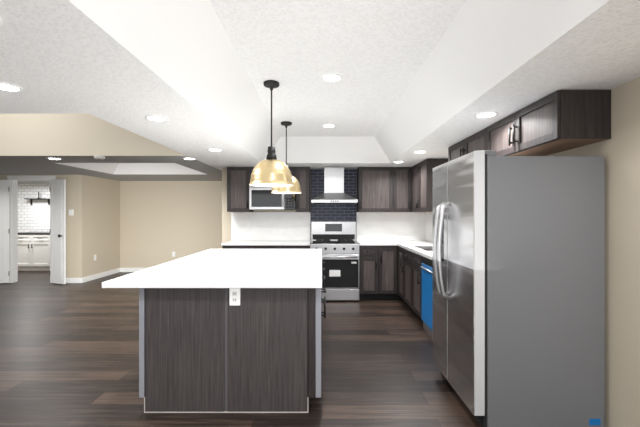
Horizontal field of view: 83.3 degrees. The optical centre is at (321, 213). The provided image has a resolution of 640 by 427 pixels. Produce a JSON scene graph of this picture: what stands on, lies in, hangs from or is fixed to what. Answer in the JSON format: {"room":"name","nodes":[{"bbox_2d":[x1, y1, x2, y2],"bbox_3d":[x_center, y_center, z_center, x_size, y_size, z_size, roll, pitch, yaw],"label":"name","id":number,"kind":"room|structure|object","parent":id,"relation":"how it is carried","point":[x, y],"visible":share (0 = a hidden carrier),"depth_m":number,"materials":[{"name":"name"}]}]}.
{"room":"kitchen","nodes":[
{"label":"kitchen","id":0,"kind":"room"},
{"bbox_2d":[18,184,49,232],"bbox_3d":[-7.012,-0.130,9.300,4.176,3.000,0.100,0,0,0],"label":"wall","id":1,"kind":"structure","parent":0,"point":[34,216],"depth_m":9.24,"materials":[{"name":"white tile"}]},
{"bbox_2d":[24,192,49,204],"bbox_3d":[-7.225,-0.395,9.149,0.550,0.330,0.197,0,0,0],"label":"wall light","id":2,"kind":"object","parent":1,"relation":"attached to","point":[38,198],"depth_m":9.19,"materials":[{"name":"black metal"}]},
{"bbox_2d":[0,175,73,277],"bbox_3d":[-6.961,-0.130,7.215,4.078,3.000,0.130,0,0,0],"label":"wall","id":3,"kind":"structure","parent":0,"point":[69,228],"depth_m":7.15,"materials":[{"name":"beige paint"}]},
{"bbox_2d":[0,180,9,282],"bbox_3d":[-6.353,0.342,7.018,0.390,2.033,0.214,0,0,0],"label":"double door","id":4,"kind":"structure","parent":3,"relation":"in","point":[4,231],"depth_m":7.07,"materials":[{"name":"white wood"}]},
{"bbox_2d":[7,176,55,282],"bbox_3d":[-5.760,0.305,7.205,0.954,2.130,0.150,0,0,0],"label":"door frame","id":5,"kind":"structure","parent":3,"relation":"attached to","point":[13,228],"depth_m":7.18,"materials":[{"name":"white wood"}]},
{"bbox_2d":[50,179,65,283],"bbox_3d":[-5.167,0.342,7.018,0.390,2.033,0.214,0,0,0],"label":"double door","id":6,"kind":"structure","parent":3,"relation":"in","point":[57,231],"depth_m":7.01,"materials":[{"name":"white wood"}]},
{"bbox_2d":[69,209,73,215],"bbox_3d":[-4.975,-0.030,7.138,0.090,0.120,0.024,0,0,0],"label":"thermostat","id":7,"kind":"object","parent":3,"relation":"attached to","point":[71,212],"visible":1,"depth_m":7.13,"materials":[{"name":"white plastic"}]},
{"bbox_2d":[66,278,79,282],"bbox_3d":[-5.037,1.320,7.144,0.493,0.100,0.017,0,0,0],"label":"baseboard","id":8,"kind":"structure","parent":3,"relation":"attached to","point":[68,280],"depth_m":7.14,"materials":[{"name":"white wood"}]},
{"bbox_2d":[74,175,119,277],"bbox_3d":[-4.845,-0.130,7.900,0.150,3.000,1.500,0,0,0],"label":"wall","id":9,"kind":"structure","parent":0,"point":[97,216],"depth_m":7.58,"materials":[{"name":"beige paint"}]},
{"bbox_2d":[80,268,119,282],"bbox_3d":[-4.764,1.320,7.797,0.017,0.100,1.324,0,0,0],"label":"baseboard","id":10,"kind":"structure","parent":9,"relation":"attached to","point":[89,278],"depth_m":7.70,"materials":[{"name":"white wood"}]},
{"bbox_2d":[120,181,221,267],"bbox_3d":[-2.885,-0.130,8.575,3.770,3.000,0.150,0,0,0],"label":"wall","id":11,"kind":"structure","parent":0,"point":[161,222],"depth_m":8.50,"materials":[{"name":"beige paint"}]},
{"bbox_2d":[120,268,146,271],"bbox_3d":[-3.257,1.320,8.492,3.025,0.100,0.016,0,0,0],"label":"baseboard","id":12,"kind":"structure","parent":11,"relation":"attached to","point":[121,269],"depth_m":8.49,"materials":[{"name":"white wood"}]},
{"bbox_2d":[0,271,480,426],"bbox_3d":[-3.400,1.410,4.250,11.200,0.080,14.500,0,0,0],"label":"floor","id":13,"kind":"structure","parent":0,"point":[69,354],"depth_m":3.21,"materials":[{"name":"wood"}]},
{"bbox_2d":[18,232,49,270],"bbox_3d":[-6.985,0.913,8.925,0.950,0.914,0.644,0,0,0],"label":"bar cabinet","id":14,"kind":"object","parent":13,"relation":"on","point":[33,251],"visible":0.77,"depth_m":8.65,"materials":[{"name":"white wood"}]},
{"bbox_2d":[139,261,325,412],"bbox_3d":[-0.618,0.933,3.577,1.300,0.874,2.206,0,0,0],"label":"kitchen island","id":15,"kind":"object","parent":13,"relation":"on","point":[229,330],"depth_m":2.48,"materials":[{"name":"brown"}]},
{"bbox_2d":[102,249,321,288],"bbox_3d":[-0.735,0.476,3.565,1.470,0.039,2.330,0,0,0],"label":"island countertop","id":16,"kind":"structure","parent":15,"relation":"on","point":[211,268],"depth_m":2.81,"materials":[{"name":"white stone"}]},
{"bbox_2d":[221,240,310,248],"bbox_3d":[-0.883,0.914,5.949,1.388,0.912,0.635,0,0,0],"label":"countertop","id":17,"kind":"structure","parent":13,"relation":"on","point":[232,244],"depth_m":5.65,"materials":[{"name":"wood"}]},
{"bbox_2d":[310,221,359,300],"bbox_3d":[0.200,0.750,5.890,0.770,1.240,0.736,0,0,0],"label":"range","id":18,"kind":"object","parent":13,"relation":"on","point":[336,242],"visible":0.92,"depth_m":5.60,"materials":[{"name":"silver metal"}]},
{"bbox_2d":[356,240,392,299],"bbox_3d":[0.871,0.914,5.949,0.564,0.912,0.635,0,0,0],"label":"base cabinet","id":19,"kind":"object","parent":13,"relation":"on","point":[390,269],"depth_m":5.66,"materials":[{"name":"brown wood"}]},
{"bbox_2d":[393,240,432,321],"bbox_3d":[1.480,0.699,4.689,0.654,1.341,3.155,0,0,0],"label":"base cabinet","id":20,"kind":"object","parent":13,"relation":"on","point":[407,254],"depth_m":5.05,"materials":[{"name":"brown wood"}]},
{"bbox_2d":[421,256,432,338],"bbox_3d":[1.479,0.934,4.000,0.652,0.872,0.600,0,0,0],"label":"dishwasher","id":21,"kind":"object","parent":13,"relation":"on","point":[427,290],"visible":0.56,"depth_m":4.05,"materials":[{"name":"blue metal"}]},
{"bbox_2d":[433,150,604,426],"bbox_3d":[1.312,0.484,2.675,0.915,1.772,0.851,0,0,0],"label":"refrigerator","id":22,"kind":"object","parent":13,"relation":"on","point":[518,291],"visible":1,"depth_m":2.25,"materials":[{"name":"grey metal"}]},
{"bbox_2d":[222,169,356,242],"bbox_3d":[0.035,-0.130,6.345,3.550,3.000,0.150,0,0,0],"label":"wall","id":23,"kind":"structure","parent":0,"point":[226,226],"depth_m":6.27,"materials":[{"name":"beige paint"}]},
{"bbox_2d":[227,167,253,210],"bbox_3d":[-1.380,-0.406,6.100,0.375,0.741,0.335,0,0,0],"label":"upper cabinet","id":24,"kind":"object","parent":23,"relation":"attached to","point":[238,178],"depth_m":5.95,"materials":[{"name":"brown wood"}]},
{"bbox_2d":[231,212,309,239],"bbox_3d":[-0.889,0.212,6.263,1.376,0.486,0.006,0,0,0],"label":"backsplash","id":25,"kind":"structure","parent":23,"relation":"attached to","point":[296,225],"depth_m":6.26,"materials":[{"name":"white stone"}]},
{"bbox_2d":[251,167,294,176],"bbox_3d":[-0.810,-0.618,6.100,0.760,0.316,0.335,0,0,0],"label":"upper cabinet","id":26,"kind":"object","parent":23,"relation":"attached to","point":[292,169],"depth_m":5.93,"materials":[{"name":"brown wood"}]},
{"bbox_2d":[249,186,295,209],"bbox_3d":[-0.810,-0.263,6.043,0.754,0.386,0.445,0,0,0],"label":"microwave","id":27,"kind":"object","parent":26,"relation":"attached to","point":[262,198],"visible":0.79,"depth_m":5.87,"materials":[{"name":"silver metal"}]},
{"bbox_2d":[295,167,309,210],"bbox_3d":[-0.317,-0.406,6.100,0.223,0.741,0.335,0,0,0],"label":"upper cabinet","id":28,"kind":"object","parent":23,"relation":"attached to","point":[302,174],"depth_m":5.93,"materials":[{"name":"brown wood"}]},
{"bbox_2d":[311,169,355,221],"bbox_3d":[0.200,-0.162,6.263,0.798,1.233,0.008,0,0,0],"label":"tile backsplash","id":29,"kind":"structure","parent":23,"relation":"attached to","point":[333,212],"depth_m":6.26,"materials":[{"name":"blue tile"}]},
{"bbox_2d":[311,167,357,203],"bbox_3d":[0.200,-0.476,6.006,0.750,0.600,0.503,0,0,0],"label":"range hood","id":30,"kind":"object","parent":23,"relation":"attached to","point":[333,193],"visible":1,"depth_m":5.97,"materials":[{"name":"silver metal"}]},
{"bbox_2d":[357,167,386,210],"bbox_3d":[0.918,-0.406,6.100,0.627,0.741,0.335,0,0,0],"label":"upper cabinet","id":31,"kind":"object","parent":23,"relation":"attached to","point":[371,181],"depth_m":5.95,"materials":[{"name":"brown wood"}]},
{"bbox_2d":[357,212,422,239],"bbox_3d":[1.192,0.212,6.263,1.182,0.486,0.006,0,0,0],"label":"backsplash","id":32,"kind":"structure","parent":23,"relation":"attached to","point":[370,225],"depth_m":6.26,"materials":[{"name":"white stone"}]},
{"bbox_2d":[387,167,406,210],"bbox_3d":[1.301,-0.406,6.068,0.382,0.741,0.399,0,0,0],"label":"upper cabinet","id":33,"kind":"object","parent":23,"relation":"attached to","point":[394,189],"depth_m":5.95,"materials":[{"name":"brown wood"}]},
{"bbox_2d":[0,0,639,183],"bbox_3d":[-3.520,-1.505,4.250,10.960,1.450,14.500,0,0,0],"label":"ceiling","id":34,"kind":"structure","parent":0,"point":[92,78],"depth_m":2.40,"materials":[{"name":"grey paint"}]},
{"bbox_2d":[0,82,23,91],"bbox_3d":[-1.937,-0.775,2.200,0.176,0.008,0.176,0,0,0],"label":"recessed light","id":35,"kind":"object","parent":34,"relation":"in","point":[7,87],"visible":1,"depth_m":2.21,"materials":[{"name":"white"}]},
{"bbox_2d":[94,155,104,159],"bbox_3d":[-3.000,-0.759,4.851,0.136,0.040,0.136,0,0,0],"label":"smoke detector","id":36,"kind":"object","parent":34,"relation":"attached to","point":[99,157],"visible":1,"depth_m":4.80,"materials":[{"name":"white plastic"}]},
{"bbox_2d":[145,115,167,121],"bbox_3d":[-1.344,-0.775,2.925,0.176,0.008,0.176,0,0,0],"label":"recessed light","id":37,"kind":"object","parent":34,"relation":"in","point":[156,118],"visible":1,"depth_m":2.92,"materials":[{"name":"white"}]},
{"bbox_2d":[207,148,222,150],"bbox_3d":[-1.297,-0.775,4.365,0.176,0.008,0.176,0,0,0],"label":"recessed light","id":38,"kind":"object","parent":34,"relation":"in","point":[212,149],"visible":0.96,"depth_m":4.33,"materials":[{"name":"white"}]},
{"bbox_2d":[249,80,293,186],"bbox_3d":[-0.435,-0.688,3.103,0.380,0.882,0.380,0,0,0],"label":"pendant light","id":39,"kind":"object","parent":34,"relation":"hanging from","point":[271,170],"visible":1,"depth_m":2.99,"materials":[{"name":"gold metal"}]},
{"bbox_2d":[271,121,301,193],"bbox_3d":[-0.441,-0.695,4.451,0.380,0.870,0.380,0,0,0],"label":"pendant light","id":40,"kind":"object","parent":34,"relation":"hanging from","point":[295,189],"visible":0.48,"depth_m":4.37,"materials":[{"name":"gold metal"}]},
{"bbox_2d":[322,124,335,127],"bbox_3d":[0.090,-1.125,4.606,0.176,0.008,0.176,0,0,0],"label":"recessed light","id":41,"kind":"object","parent":34,"relation":"in","point":[328,125],"visible":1,"depth_m":4.58,"materials":[{"name":"white"}]},
{"bbox_2d":[321,73,342,81],"bbox_3d":[0.083,-1.125,2.981,0.176,0.008,0.176,0,0,0],"label":"recessed light","id":42,"kind":"object","parent":34,"relation":"in","point":[332,77],"visible":1,"depth_m":2.97,"materials":[{"name":"white"}]},
{"bbox_2d":[474,111,497,117],"bbox_3d":[1.286,-0.775,2.822,0.176,0.008,0.176,0,0,0],"label":"recessed light","id":43,"kind":"object","parent":34,"relation":"in","point":[489,114],"visible":1,"depth_m":2.81,"materials":[{"name":"white"}]},
{"bbox_2d":[547,77,639,426],"bbox_3d":[1.885,-0.130,1.710,0.150,3.000,9.420,0,0,0],"label":"wall","id":44,"kind":"structure","parent":0,"point":[619,150],"depth_m":2.17,"materials":[{"name":"beige paint"}]},
{"bbox_2d":[407,163,418,210],"bbox_3d":[1.611,-0.406,5.688,0.392,0.741,0.527,0,0,0],"label":"upper cabinet","id":45,"kind":"object","parent":44,"relation":"attached to","point":[412,172],"depth_m":5.84,"materials":[{"name":"brown wood"}]},
{"bbox_2d":[423,212,432,241],"bbox_3d":[1.804,0.212,4.689,0.006,0.486,3.154,0,0,0],"label":"backsplash","id":46,"kind":"structure","parent":44,"relation":"attached to","point":[427,216],"depth_m":6.09,"materials":[{"name":"white stone"}]},
{"bbox_2d":[419,159,447,210],"bbox_3d":[1.639,-0.406,5.292,0.335,0.741,0.504,0,0,0],"label":"upper cabinet","id":47,"kind":"object","parent":44,"relation":"attached to","point":[426,167],"depth_m":5.04,"materials":[{"name":"brown wood"}]},
{"bbox_2d":[448,131,479,161],"bbox_3d":[1.639,-0.623,3.687,0.335,0.305,1.027,0,0,0],"label":"upper cabinet","id":48,"kind":"object","parent":44,"relation":"attached to","point":[470,144],"depth_m":3.68,"materials":[{"name":"brown wood"}]},
{"bbox_2d":[480,90,610,155],"bbox_3d":[1.639,-0.623,2.764,0.335,0.305,1.027,0,0,0],"label":"upper cabinet","id":49,"kind":"object","parent":44,"relation":"attached to","point":[557,121],"depth_m":2.35,"materials":[{"name":"brown wood"}]}
]}

